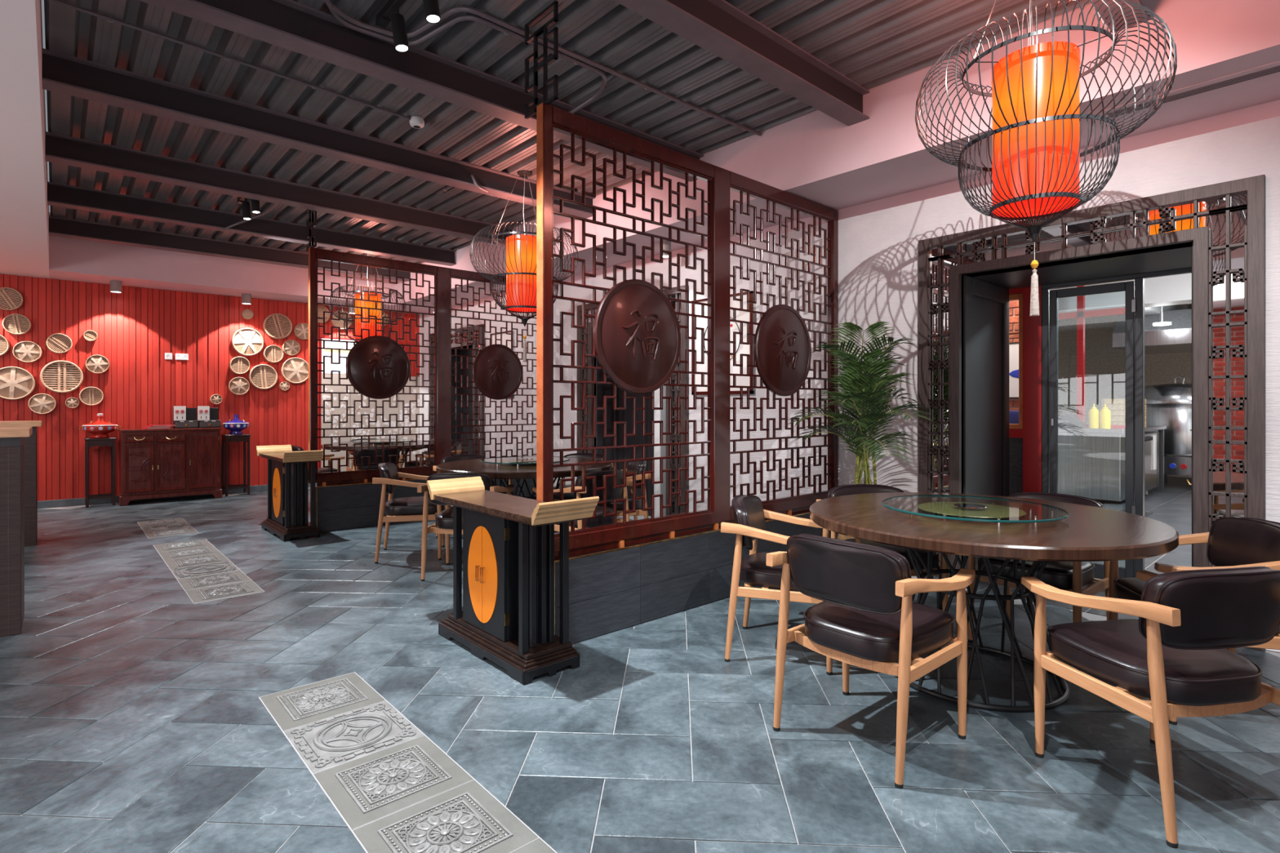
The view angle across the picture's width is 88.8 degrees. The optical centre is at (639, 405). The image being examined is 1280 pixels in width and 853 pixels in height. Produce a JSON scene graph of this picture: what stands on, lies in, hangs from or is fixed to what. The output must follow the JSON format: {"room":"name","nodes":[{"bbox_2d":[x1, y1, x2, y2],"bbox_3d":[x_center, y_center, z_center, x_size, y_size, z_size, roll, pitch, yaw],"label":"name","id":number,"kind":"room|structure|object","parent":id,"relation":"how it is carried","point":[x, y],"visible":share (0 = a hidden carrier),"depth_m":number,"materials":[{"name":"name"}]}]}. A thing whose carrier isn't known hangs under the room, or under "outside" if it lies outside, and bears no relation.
{"room":"chinese restaurant","nodes":[
{"label":"chinese restaurant","id":0,"kind":"room"},
{"bbox_2d":[173,420,198,428],"bbox_3d":[-6.093,0.255,8.758,0.260,0.099,0.180,0,0,-42],"label":"drawer","id":1,"kind":"object","parent":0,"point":[180,424],"depth_m":8.68,"materials":[{"name":"black plastic"}]},
{"bbox_2d":[0,273,419,501],"bbox_3d":[-7.149,-0.450,8.161,9.220,3.400,0.182,0,0,-42],"label":"wall","id":2,"kind":"structure","parent":0,"point":[135,327],"depth_m":8.62,"materials":[{"name":"red paint"}]},
{"bbox_2d":[0,287,23,311],"bbox_3d":[-7.469,-1.256,7.711,0.270,0.270,0.062,0,0,-42],"label":"steamer","id":3,"kind":"object","parent":2,"relation":"attached to","point":[11,299],"visible":1,"depth_m":7.72,"materials":[{"name":"brown"}]},
{"bbox_2d":[2,313,31,334],"bbox_3d":[-7.409,-0.963,7.765,0.248,0.248,0.062,0,0,-42],"label":"steamer","id":4,"kind":"object","parent":2,"relation":"attached to","point":[14,323],"visible":1,"depth_m":7.76,"materials":[{"name":"brown"}]},
{"bbox_2d":[0,366,35,399],"bbox_3d":[-7.437,-0.262,7.739,0.395,0.395,0.064,0,0,-42],"label":"disc","id":5,"kind":"object","parent":2,"relation":"attached to","point":[16,383],"visible":1,"depth_m":7.74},
{"bbox_2d":[12,341,41,362],"bbox_3d":[-7.340,-0.641,7.825,0.256,0.256,0.064,0,0,-42],"label":"disc","id":6,"kind":"object","parent":2,"relation":"attached to","point":[23,351],"visible":1,"depth_m":7.81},
{"bbox_2d":[27,393,56,413],"bbox_3d":[-7.242,-0.018,7.913,0.250,0.250,0.064,0,0,-42],"label":"disc","id":7,"kind":"object","parent":2,"relation":"attached to","point":[40,403],"visible":1,"depth_m":7.90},
{"bbox_2d":[45,333,72,353],"bbox_3d":[-7.129,-0.759,8.015,0.243,0.243,0.062,0,0,-42],"label":"steamer","id":8,"kind":"object","parent":2,"relation":"attached to","point":[58,343],"visible":1,"depth_m":8.01,"materials":[{"name":"brown"}]},
{"bbox_2d":[40,360,83,392],"bbox_3d":[-7.110,-0.352,8.033,0.400,0.400,0.062,0,0,-42],"label":"steamer","id":9,"kind":"object","parent":2,"relation":"attached to","point":[60,375],"visible":1,"depth_m":8.03,"materials":[{"name":"brown"}]},
{"bbox_2d":[79,386,103,405],"bbox_3d":[-6.902,-0.115,8.218,0.238,0.238,0.062,0,0,-42],"label":"steamer","id":10,"kind":"object","parent":2,"relation":"attached to","point":[90,396],"visible":1,"depth_m":8.21,"materials":[{"name":"brown"}]},
{"bbox_2d":[84,355,109,373],"bbox_3d":[-6.859,-0.520,8.256,0.236,0.236,0.064,0,0,-42],"label":"disc","id":11,"kind":"object","parent":2,"relation":"attached to","point":[97,364],"visible":1,"depth_m":8.24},
{"bbox_2d":[37,483,316,508],"bbox_3d":[-7.726,1.206,7.531,7.520,0.088,0.029,0,0,-42],"label":"baseboard","id":12,"kind":"structure","parent":2,"relation":"attached to","point":[78,501],"depth_m":8.28,"materials":[{"name":"stone"}]},
{"bbox_2d":[228,377,249,395],"bbox_3d":[-5.702,-0.275,9.290,0.256,0.256,0.064,0,0,-42],"label":"disc","id":13,"kind":"object","parent":2,"relation":"attached to","point":[237,385],"visible":1,"depth_m":9.27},
{"bbox_2d":[229,356,250,373],"bbox_3d":[-5.697,-0.569,9.296,0.252,0.252,0.062,0,0,-42],"label":"steamer","id":14,"kind":"object","parent":2,"relation":"attached to","point":[237,365],"visible":1,"depth_m":9.29,"materials":[{"name":"brown"}]},
{"bbox_2d":[231,328,263,355],"bbox_3d":[-5.621,-0.908,9.362,0.400,0.400,0.064,0,0,-42],"label":"disc","id":15,"kind":"object","parent":2,"relation":"attached to","point":[245,341],"visible":1,"depth_m":9.35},
{"bbox_2d":[248,364,277,389],"bbox_3d":[-5.475,-0.414,9.494,0.365,0.365,0.062,0,0,-42],"label":"steamer","id":16,"kind":"object","parent":2,"relation":"attached to","point":[261,376],"visible":1,"depth_m":9.49,"materials":[{"name":"brown"}]},
{"bbox_2d":[262,345,284,363],"bbox_3d":[-5.376,-0.753,9.582,0.260,0.260,0.062,0,0,-42],"label":"steamer","id":17,"kind":"object","parent":2,"relation":"attached to","point":[272,353],"visible":1,"depth_m":9.58,"materials":[{"name":"brown"}]},
{"bbox_2d":[262,313,292,339],"bbox_3d":[-5.334,-1.164,9.620,0.376,0.376,0.062,0,0,-42],"label":"steamer","id":18,"kind":"object","parent":2,"relation":"attached to","point":[276,326],"visible":1,"depth_m":9.61,"materials":[{"name":"brown"}]},
{"bbox_2d":[282,339,300,355],"bbox_3d":[-5.198,-0.860,9.740,0.234,0.234,0.064,0,0,-42],"label":"disc","id":19,"kind":"object","parent":2,"relation":"attached to","point":[291,347],"visible":1,"depth_m":9.72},
{"bbox_2d":[280,357,308,383],"bbox_3d":[-5.153,-0.521,9.781,0.392,0.392,0.064,0,0,-42],"label":"disc","id":20,"kind":"object","parent":2,"relation":"attached to","point":[293,370],"visible":0.94,"depth_m":9.76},
{"bbox_2d":[293,323,308,339],"bbox_3d":[-5.076,-1.116,9.850,0.250,0.250,0.064,0,0,-42],"label":"disc","id":21,"kind":"object","parent":2,"relation":"attached to","point":[300,330],"visible":0.84,"depth_m":9.82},
{"bbox_2d":[320,373,350,471],"bbox_3d":[-4.747,0.372,10.193,0.424,1.715,0.033,0,0,-42],"label":"panel","id":22,"kind":"object","parent":2,"relation":"attached to","point":[328,411],"visible":0.67,"depth_m":10.18,"materials":[{"name":"fabric"}]},
{"bbox_2d":[320,337,355,373],"bbox_3d":[-4.527,-0.760,10.393,1.015,0.540,0.030,0,0,-42],"label":"window","id":23,"kind":"structure","parent":2,"relation":"in","point":[328,366],"depth_m":10.19,"materials":[{"name":"glass"}]},
{"bbox_2d":[350,382,375,467],"bbox_3d":[-4.441,0.372,10.466,0.384,1.715,0.033,0,0,-42],"label":"panel","id":24,"kind":"object","parent":2,"relation":"attached to","point":[358,411],"visible":0.36,"depth_m":10.43,"materials":[{"name":"fabric"}]},
{"bbox_2d":[375,394,398,439],"bbox_3d":[-4.154,0.372,10.723,0.374,1.715,0.033,0,0,-42],"label":"panel","id":25,"kind":"object","parent":2,"relation":"attached to","point":[387,411],"visible":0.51,"depth_m":10.71,"materials":[{"name":"fabric"}]},
{"bbox_2d":[398,376,419,467],"bbox_3d":[-3.877,0.372,10.971,0.359,1.715,0.033,0,0,-42],"label":"panel","id":26,"kind":"object","parent":2,"relation":"attached to","point":[406,397],"visible":0.6,"depth_m":10.98,"materials":[{"name":"fabric"}]},
{"bbox_2d":[0,475,1279,852],"bbox_3d":[0.923,1.375,6.694,19.700,0.251,13.210,0,0,-42],"label":"floor","id":27,"kind":"structure","parent":0,"point":[180,675],"depth_m":2.50,"materials":[{"name":"grey tile"}]},
{"bbox_2d":[0,426,32,637],"bbox_3d":[-4.460,0.690,2.920,2.543,1.121,0.520,0,0,-42],"label":"counter","id":28,"kind":"object","parent":27,"relation":"on","point":[11,438],"depth_m":3.54,"materials":[{"name":"grey wood"}]},
{"bbox_2d":[0,426,32,437],"bbox_3d":[-4.460,0.151,2.920,2.543,0.045,0.520,0,0,-42],"label":"countertop","id":29,"kind":"structure","parent":28,"relation":"on","point":[5,432],"depth_m":3.55,"materials":[{"name":"brown wood"}]},
{"bbox_2d":[0,420,42,546],"bbox_3d":[-6.466,0.698,5.171,2.553,1.105,0.530,0,0,-42],"label":"base cabinet","id":30,"kind":"object","parent":27,"relation":"on","point":[30,442],"depth_m":5.80,"materials":[{"name":"brown wood"}]},
{"bbox_2d":[0,420,42,426],"bbox_3d":[-6.466,0.168,5.171,2.553,0.045,0.530,0,0,-42],"label":"countertop","id":31,"kind":"structure","parent":30,"relation":"on","point":[20,423],"depth_m":5.76,"materials":[{"name":"brown wood"}]},
{"bbox_2d":[84,437,115,507],"bbox_3d":[-6.750,0.829,8.167,0.298,0.842,0.295,0,0,-42],"label":"plant stand","id":32,"kind":"object","parent":27,"relation":"on","point":[89,442],"visible":1,"depth_m":8.11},
{"bbox_2d":[78,413,120,438],"bbox_3d":[-6.752,0.255,8.168,0.339,0.305,0.339,0,0,-1],"label":"hotpot","id":33,"kind":"object","parent":32,"relation":"on","point":[100,428],"visible":1,"depth_m":8.09,"materials":[{"name":"red ceramic"}]},
{"bbox_2d":[83,425,116,433],"bbox_3d":[-6.752,0.300,8.168,0.342,0.098,0.342,0,0,-42],"label":"bowl","id":34,"kind":"object","parent":33,"relation":"on","point":[88,428],"depth_m":8.05,"materials":[{"name":"red ceramic"}]},
{"bbox_2d":[117,427,222,506],"bbox_3d":[-6.175,0.777,8.601,1.090,0.945,0.415,0,0,-42],"label":"sideboard","id":35,"kind":"object","parent":27,"relation":"on","point":[157,462],"visible":1,"depth_m":8.43,"materials":[{"name":"brown wood"}]},
{"bbox_2d":[173,408,198,428],"bbox_3d":[-6.091,0.170,8.755,0.260,0.269,0.187,0,0,-42],"label":"box","id":36,"kind":"object","parent":35,"relation":"on","point":[190,422],"visible":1,"depth_m":8.74,"materials":[{"name":"black plastic"}]},
{"bbox_2d":[196,408,220,427],"bbox_3d":[-5.895,0.170,8.930,0.245,0.269,0.187,0,0,-42],"label":"box","id":37,"kind":"object","parent":35,"relation":"on","point":[213,422],"visible":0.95,"depth_m":8.91,"materials":[{"name":"black plastic"}]},
{"bbox_2d":[221,433,250,496],"bbox_3d":[-5.658,0.829,9.143,0.308,0.842,0.295,0,0,-42],"label":"plant stand","id":38,"kind":"object","parent":27,"relation":"on","point":[244,437],"visible":0.98,"depth_m":9.12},
{"bbox_2d":[220,414,251,434],"bbox_3d":[-5.657,0.270,9.148,0.310,0.276,0.310,0,0,-1],"label":"hotpot","id":39,"kind":"object","parent":38,"relation":"on","point":[236,425],"visible":1,"depth_m":9.07,"materials":[{"name":"blue ceramic"}]},
{"bbox_2d":[256,444,323,542],"bbox_3d":[-3.413,0.832,6.357,0.346,0.836,1.125,0,0,-42],"label":"pedestal stand","id":40,"kind":"object","parent":27,"relation":"on","point":[287,469],"visible":1,"depth_m":6.19,"materials":[{"name":"black wood"}]},
{"bbox_2d":[291,444,345,484],"bbox_3d":[-3.976,0.866,7.984,0.568,0.768,0.592,0,0,-38],"label":"armchair","id":41,"kind":"object","parent":27,"relation":"on","point":[295,448],"visible":0.28,"depth_m":7.89,"materials":[{"name":"leather"}]},
{"bbox_2d":[320,440,434,470],"bbox_3d":[-3.398,0.875,8.632,1.468,0.750,1.468,0,0,-42],"label":"dining table","id":42,"kind":"object","parent":27,"relation":"on","point":[335,445],"visible":0.25,"depth_m":8.24,"materials":[{"name":"brown wood"}]},
{"bbox_2d":[351,447,404,471],"bbox_3d":[-3.090,0.866,7.712,0.592,0.768,0.568,0,0,-20],"label":"armchair","id":43,"kind":"object","parent":27,"relation":"on","point":[387,452],"visible":0.37,"depth_m":7.47,"materials":[{"name":"leather"}]},
{"bbox_2d":[372,462,445,564],"bbox_3d":[-1.894,0.866,5.468,0.568,0.768,0.592,0,0,-14],"label":"armchair","id":44,"kind":"object","parent":27,"relation":"on","point":[403,508],"visible":0.81,"depth_m":5.25,"materials":[{"name":"brown wood"}]},
{"bbox_2d":[306,208,536,483],"bbox_3d":[-2.225,-0.635,7.326,2.762,2.790,0.287,0,0,-42],"label":"lattice screen","id":45,"kind":"object","parent":27,"relation":"on","point":[377,366],"visible":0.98,"depth_m":7.05,"materials":[{"name":"red paint"}]},
{"bbox_2d":[315,474,536,532],"bbox_3d":[-2.186,1.005,7.317,2.710,0.490,0.112,0,0,-42],"label":"plinth","id":46,"kind":"object","parent":27,"relation":"on","point":[340,505],"visible":0.31,"depth_m":6.62,"materials":[{"name":"black paint"}]},
{"bbox_2d":[400,438,453,467],"bbox_3d":[-2.994,0.866,9.306,0.592,0.768,0.568,0,0,33],"label":"armchair","id":47,"kind":"object","parent":27,"relation":"on","point":[406,464],"visible":0.28,"depth_m":9.21,"materials":[{"name":"brown wood"}]},
{"bbox_2d":[414,441,465,466],"bbox_3d":[-2.606,0.866,8.558,0.568,0.768,0.592,0,0,-10],"label":"armchair","id":48,"kind":"object","parent":27,"relation":"on","point":[459,448],"visible":0.23,"depth_m":8.39,"materials":[{"name":"leather"}]},
{"bbox_2d":[417,472,514,581],"bbox_3d":[-1.280,0.866,4.887,0.592,0.768,0.568,0,0,4],"label":"armchair","id":49,"kind":"object","parent":27,"relation":"on","point":[443,524],"visible":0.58,"depth_m":4.68,"materials":[{"name":"brown wood"}]},
{"bbox_2d":[432,454,512,537],"bbox_3d":[-1.557,0.866,6.178,0.568,0.768,0.592,0,0,42],"label":"armchair","id":50,"kind":"object","parent":27,"relation":"on","point":[458,457],"visible":0.19,"depth_m":6.26,"materials":[{"name":"leather"}]},
{"bbox_2d":[426,476,599,684],"bbox_3d":[-0.670,0.832,3.289,0.346,0.836,1.125,0,0,-42],"label":"pedestal stand","id":51,"kind":"object","parent":27,"relation":"on","point":[506,619],"visible":1,"depth_m":3.15,"materials":[{"name":"black paint"}]},
{"bbox_2d":[435,457,611,533],"bbox_3d":[-0.976,0.875,5.593,1.468,0.750,1.468,0,0,-42],"label":"dining table","id":52,"kind":"object","parent":27,"relation":"on","point":[500,472],"visible":0.41,"depth_m":5.26,"materials":[{"name":"brown wood"}]},
{"bbox_2d":[480,455,569,466],"bbox_3d":[-0.988,0.480,5.636,0.762,0.038,0.762,0,0,-42],"label":"lazy susan","id":53,"kind":"object","parent":52,"relation":"on","point":[523,460],"visible":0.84,"depth_m":5.57,"materials":[{"name":"clear glass"}]},
{"bbox_2d":[532,469,632,532],"bbox_3d":[-0.428,0.866,4.978,0.568,0.768,0.592,0,0,41],"label":"armchair","id":54,"kind":"object","parent":27,"relation":"on","point":[612,493],"visible":0.39,"depth_m":4.79,"materials":[{"name":"leather"}]},
{"bbox_2d":[553,453,613,501],"bbox_3d":[-0.634,0.866,6.330,0.592,0.768,0.568,0,0,23],"label":"armchair","id":55,"kind":"object","parent":27,"relation":"on","point":[587,455],"visible":0.16,"depth_m":6.44,"materials":[{"name":"brown wood"}]},
{"bbox_2d":[596,460,650,519],"bbox_3d":[-0.221,0.866,5.703,0.568,0.768,0.592,0,0,-12],"label":"armchair","id":56,"kind":"object","parent":27,"relation":"on","point":[637,467],"visible":0.31,"depth_m":5.51,"materials":[{"name":"brown wood"}]},
{"bbox_2d":[524,0,838,552],"bbox_3d":[0.494,-0.635,4.285,2.762,2.790,0.287,0,0,-42],"label":"lattice screen","id":57,"kind":"object","parent":27,"relation":"on","point":[637,335],"visible":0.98,"depth_m":3.91,"materials":[{"name":"paint"}]},
{"bbox_2d":[554,506,838,644],"bbox_3d":[0.534,1.005,4.276,2.710,0.490,0.112,0,0,-42],"label":"plinth","id":58,"kind":"object","parent":27,"relation":"on","point":[617,585],"visible":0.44,"depth_m":3.78,"materials":[{"name":"black paint"}]},
{"bbox_2d":[720,494,836,675],"bbox_3d":[0.751,0.866,3.339,0.568,0.768,0.592,0,0,19],"label":"armchair","id":59,"kind":"object","parent":27,"relation":"on","point":[749,514],"visible":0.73,"depth_m":3.17,"materials":[{"name":"brown wood"}]},
{"bbox_2d":[836,533,853,540],"bbox_3d":[1.547,1.025,4.496,0.390,0.450,0.390,0,0,-42],"label":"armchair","id":60,"kind":"object","parent":27,"relation":"on","point":[842,537],"visible":0.02,"depth_m":4.44,"materials":[{"name":"wood"}]},
{"bbox_2d":[785,321,933,484],"bbox_3d":[1.493,0.149,4.357,0.964,1.392,0.959,0,0,-42],"label":"areca palm","id":61,"kind":"object","parent":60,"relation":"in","point":[860,383],"visible":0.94,"depth_m":4.30,"materials":[{"name":"green plant"}]},
{"bbox_2d":[766,533,975,789],"bbox_3d":[0.882,0.866,2.495,0.568,0.768,0.592,0,0,-41],"label":"armchair","id":62,"kind":"object","parent":27,"relation":"on","point":[867,618],"visible":1,"depth_m":2.33,"materials":[{"name":"leather"}]},
{"bbox_2d":[816,484,948,611],"bbox_3d":[1.380,0.866,3.723,0.592,0.768,0.568,0,0,-7],"label":"armchair","id":63,"kind":"object","parent":27,"relation":"on","point":[845,490],"visible":0.2,"depth_m":3.81,"materials":[{"name":"leather"}]},
{"bbox_2d":[809,492,1178,711],"bbox_3d":[1.543,0.875,3.023,1.468,0.750,1.468,0,0,-42],"label":"dining table","id":64,"kind":"object","parent":27,"relation":"on","point":[1088,533],"visible":0.83,"depth_m":2.74,"materials":[{"name":"brown wood"}]},
{"bbox_2d":[881,494,1068,524],"bbox_3d":[1.523,0.480,3.015,0.762,0.038,0.762,0,0,-42],"label":"lazy susan","id":65,"kind":"object","parent":64,"relation":"on","point":[966,509],"visible":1,"depth_m":2.97,"materials":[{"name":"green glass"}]},
{"bbox_2d":[967,492,1110,671],"bbox_3d":[2.075,0.866,3.399,0.568,0.768,0.592,0,0,-39],"label":"armchair","id":66,"kind":"object","parent":27,"relation":"on","point":[1071,576],"visible":0.38,"depth_m":3.27,"materials":[{"name":"leather"}]},
{"bbox_2d":[1057,427,1124,501],"bbox_3d":[5.512,0.743,9.100,0.850,0.895,2.180,0,0,-42],"label":"base cabinet","id":67,"kind":"object","parent":27,"relation":"on","point":[1091,461],"depth_m":8.28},
{"bbox_2d":[1057,414,1086,427],"bbox_3d":[5.687,0.208,8.639,0.305,0.172,0.300,0,0,-42],"label":"card terminal","id":68,"kind":"object","parent":67,"relation":"on","point":[1068,420],"visible":0.66,"depth_m":8.52,"materials":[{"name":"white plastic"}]},
{"bbox_2d":[1057,427,1124,433],"bbox_3d":[5.512,0.323,9.100,0.850,0.055,2.180,0,0,-42],"label":"countertop","id":69,"kind":"structure","parent":67,"relation":"on","point":[1099,430],"depth_m":8.25,"materials":[{"name":"metal"}]},
{"bbox_2d":[1088,403,1099,428],"bbox_3d":[5.838,0.136,8.399,0.116,0.316,0.116,0,0,-42],"label":"sauce bottle","id":70,"kind":"object","parent":67,"relation":"on","point":[1093,414],"visible":1,"depth_m":8.35,"materials":[{"name":"yellow plastic"}]},
{"bbox_2d":[1099,403,1111,428],"bbox_3d":[5.918,0.136,8.309,0.116,0.316,0.116,0,0,-42],"label":"sauce bottle","id":71,"kind":"object","parent":67,"relation":"on","point":[1104,414],"visible":1,"depth_m":8.27,"materials":[{"name":"yellow plastic"}]},
{"bbox_2d":[1021,566,1279,848],"bbox_3d":[1.705,0.866,2.153,0.592,0.768,0.568,0,0,-11],"label":"armchair","id":72,"kind":"object","parent":27,"relation":"on","point":[1175,655],"visible":1,"depth_m":1.94,"materials":[{"name":"leather"}]},
{"bbox_2d":[1144,425,1166,494],"bbox_3d":[6.875,0.775,9.279,1.380,0.950,0.730,0,0,-42],"label":"workbench","id":73,"kind":"object","parent":27,"relation":"on","point":[1153,478],"visible":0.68,"depth_m":9.05,"materials":[{"name":"grey"}]},
{"bbox_2d":[1144,431,1155,491],"bbox_3d":[6.703,0.765,9.112,0.860,0.770,0.710,0,0,-42],"label":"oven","id":74,"kind":"object","parent":73,"relation":"in","point":[1149,473],"depth_m":8.85,"materials":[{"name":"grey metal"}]},
{"bbox_2d":[1144,376,1191,485],"bbox_3d":[8.371,0.399,10.141,1.210,1.702,1.210,0,0,-42],"label":"kitchen equipment","id":75,"kind":"object","parent":27,"relation":"on","point":[1168,405],"visible":0.52,"depth_m":9.79,"materials":[{"name":"metal"}]},
{"bbox_2d":[1108,517,1279,724],"bbox_3d":[2.364,0.866,2.752,0.568,0.768,0.592,0,0,13],"label":"armchair","id":76,"kind":"object","parent":27,"relation":"on","point":[1232,542],"visible":0.4,"depth_m":2.79,"materials":[{"name":"leather"}]},
{"bbox_2d":[0,0,1279,313],"bbox_3d":[-2.870,-1.877,3.323,9.350,0.667,12.780,0,0,-42],"label":"ceiling","id":77,"kind":"structure","parent":0,"point":[151,144],"depth_m":4.23,"materials":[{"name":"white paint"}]},
{"bbox_2d":[48,0,410,119],"bbox_3d":[-2.276,-2.014,3.903,0.027,0.033,1.915,0,0,44],"label":"conduit","id":78,"kind":"object","parent":77,"relation":"attached to","point":[109,18],"visible":1,"depth_m":3.74,"materials":[{"name":"grey"}]},
{"bbox_2d":[328,253,405,342],"bbox_3d":[-3.540,-1.209,8.505,0.931,1.662,0.931,0,0,-42],"label":"lantern","id":79,"kind":"object","parent":77,"relation":"hanging from","point":[358,325],"visible":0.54,"depth_m":8.37,"materials":[{"name":"orange"}]},
{"bbox_2d":[375,0,405,28],"bbox_3d":[-0.877,-2.002,2.871,0.048,0.054,1.450,0,0,-42],"label":"track","id":80,"kind":"object","parent":77,"relation":"attached to","point":[383,17],"visible":0.97,"depth_m":3.31,"materials":[{"name":"black metal"}]},
{"bbox_2d":[390,8,408,52],"bbox_3d":[-1.196,-1.878,3.250,0.090,0.215,0.068,0,0,8],"label":"track spotlight","id":81,"kind":"object","parent":80,"relation":"attached to","point":[400,40],"visible":1,"depth_m":3.22,"materials":[{"name":"black metal"}]},
{"bbox_2d":[422,0,440,23],"bbox_3d":[-0.962,-1.878,3.003,0.090,0.215,0.068,0,0,8],"label":"track spotlight","id":82,"kind":"object","parent":80,"relation":"hanging from","point":[432,11],"visible":1,"depth_m":2.98,"materials":[{"name":"black metal"}]},
{"bbox_2d":[324,0,606,113],"bbox_3d":[-0.892,-1.985,3.690,1.650,0.096,0.517,0,0,-42],"label":"conduit","id":83,"kind":"object","parent":77,"relation":"attached to","point":[506,31],"visible":0.9,"depth_m":3.51,"materials":[{"name":"grey"}]},
{"bbox_2d":[469,169,577,362],"bbox_3d":[-1.006,-1.209,5.701,0.931,1.662,0.931,0,0,-42],"label":"lantern","id":84,"kind":"object","parent":77,"relation":"hanging from","point":[521,249],"visible":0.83,"depth_m":5.56,"materials":[{"name":"orange"}]},
{"bbox_2d":[331,4,761,135],"bbox_3d":[-0.248,-1.995,3.927,2.916,0.076,0.414,0,0,-31],"label":"conduit","id":85,"kind":"object","parent":77,"relation":"attached to","point":[447,13],"visible":0.86,"depth_m":3.54,"materials":[{"name":"grey"}]},
{"bbox_2d":[915,0,1177,315],"bbox_3d":[1.666,-1.209,2.757,0.931,1.662,0.931,0,0,-42],"label":"lantern","id":86,"kind":"object","parent":77,"relation":"hanging from","point":[1036,115],"visible":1,"depth_m":2.62,"materials":[{"name":"orange fabric"}]},
{"bbox_2d":[1102,60,1279,118],"bbox_3d":[3.193,-1.549,2.681,0.135,0.006,2.140,0,0,-42],"label":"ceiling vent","id":87,"kind":"object","parent":77,"relation":"in","point":[1271,68],"depth_m":3.16,"materials":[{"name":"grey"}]},
{"bbox_2d":[653,382,666,517],"bbox_3d":[6.199,-0.300,7.890,10.240,3.100,6.700,0,0,-42],"label":"wall","id":88,"kind":"structure","parent":0,"point":[659,415],"depth_m":6.94,"materials":[{"name":"white paint"}]},
{"bbox_2d":[1008,293,1022,429],"bbox_3d":[2.624,-0.338,5.377,0.060,1.042,0.981,0,0,-42],"label":"window","id":89,"kind":"structure","parent":88,"relation":"in","point":[1012,297],"depth_m":5.01,"materials":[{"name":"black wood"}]},
{"bbox_2d":[1008,284,1042,495],"bbox_3d":[3.114,-0.050,4.829,0.080,2.600,2.450,0,0,-42],"label":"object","id":90,"kind":"structure","parent":88,"relation":"attached to","point":[1024,444],"depth_m":4.95,"materials":[{"name":"red paint"}]},
{"bbox_2d":[1057,285,1124,428],"bbox_3d":[5.145,-0.729,9.309,0.080,2.043,2.980,0,0,-42],"label":"trim","id":91,"kind":"structure","parent":88,"relation":"attached to","point":[1081,313],"depth_m":8.55,"materials":[{"name":"red paint"}]},
{"bbox_2d":[421,115,1279,652],"bbox_3d":[0.563,-0.106,6.392,0.140,2.713,12.780,0,0,-42],"label":"wall","id":92,"kind":"structure","parent":0,"point":[878,251],"depth_m":4.91,"materials":[{"name":"paint"}]},
{"bbox_2d":[429,324,484,459],"bbox_3d":[-2.707,0.040,10.203,0.435,2.421,1.784,0,0,-42],"label":"door","id":93,"kind":"structure","parent":92,"relation":"in","point":[460,333],"depth_m":10.53,"materials":[{"name":"brown wood"}]},
{"bbox_2d":[489,330,514,398],"bbox_3d":[-1.909,-0.555,9.024,0.032,0.910,0.600,0,0,-42],"label":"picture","id":94,"kind":"object","parent":92,"relation":"attached to","point":[504,336],"visible":0.05,"depth_m":8.96,"materials":[{"name":"white paper"}]},
{"bbox_2d":[577,284,688,516],"bbox_3d":[0.013,0.040,7.161,0.435,2.421,1.784,0,0,-42],"label":"door","id":95,"kind":"structure","parent":92,"relation":"in","point":[585,415],"depth_m":7.48,"materials":[{"name":"brown wood"}]},
{"bbox_2d":[691,290,754,395],"bbox_3d":[0.757,-0.555,6.043,0.032,0.910,0.740,0,0,-42],"label":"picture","id":96,"kind":"object","parent":92,"relation":"attached to","point":[695,308],"visible":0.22,"depth_m":5.94,"materials":[{"name":"white paper"}]},
{"bbox_2d":[421,99,1279,319],"bbox_3d":[0.567,-1.516,6.396,0.128,0.107,12.780,0,0,-42],"label":"trim","id":97,"kind":"structure","parent":92,"relation":"attached to","point":[1269,109],"depth_m":4.41,"materials":[{"name":"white paint"}]},
{"bbox_2d":[918,174,1266,651],"bbox_3d":[2.901,0.040,4.268,0.885,2.421,1.784,0,0,-42],"label":"door frame","id":98,"kind":"structure","parent":92,"relation":"in","point":[1224,222],"depth_m":3.83,"materials":[{"name":"brown wood"}]},
{"bbox_2d":[1041,266,1191,579],"bbox_3d":[3.388,0.150,4.498,0.072,2.200,1.090,0,0,-42],"label":"door","id":99,"kind":"structure","parent":98,"relation":"in","point":[1134,291],"depth_m":4.52,"materials":[{"name":"grey metal"}]},
{"bbox_2d":[1008,300,1018,410],"bbox_3d":[3.565,-0.200,6.766,0.165,2.900,1.095,0,0,-42],"label":"brick wall","id":100,"kind":"structure","parent":0,"point":[1013,305],"depth_m":6.49,"materials":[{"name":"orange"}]},
{"bbox_2d":[1008,342,1018,398],"bbox_3d":[3.680,-0.345,6.489,0.030,0.554,0.490,0,0,-42],"label":"picture","id":101,"kind":"object","parent":100,"relation":"attached to","point":[1014,346],"visible":0.21,"depth_m":6.45,"materials":[{"name":"white paper"}]},
{"bbox_2d":[1050,272,1191,315],"bbox_3d":[6.199,-1.575,7.890,10.240,0.550,6.700,0,0,-42],"label":"ceiling","id":102,"kind":"structure","parent":0,"point":[1171,292],"depth_m":8.39,"materials":[{"name":"white paint"}]},
{"bbox_2d":[1112,308,1191,354],"bbox_3d":[8.684,-1.310,9.642,2.000,0.880,2.400,0,0,-42],"label":"extractor hood","id":103,"kind":"object","parent":102,"relation":"attached to","point":[1176,337],"visible":0.2,"depth_m":9.54,"materials":[{"name":"metal"}]},
{"bbox_2d":[1057,303,1191,477],"bbox_3d":[9.792,-0.300,11.103,0.200,3.100,6.500,0,0,-42],"label":"wall","id":104,"kind":"structure","parent":0,"point":[1104,364],"depth_m":12.26,"materials":[{"name":"paint"}]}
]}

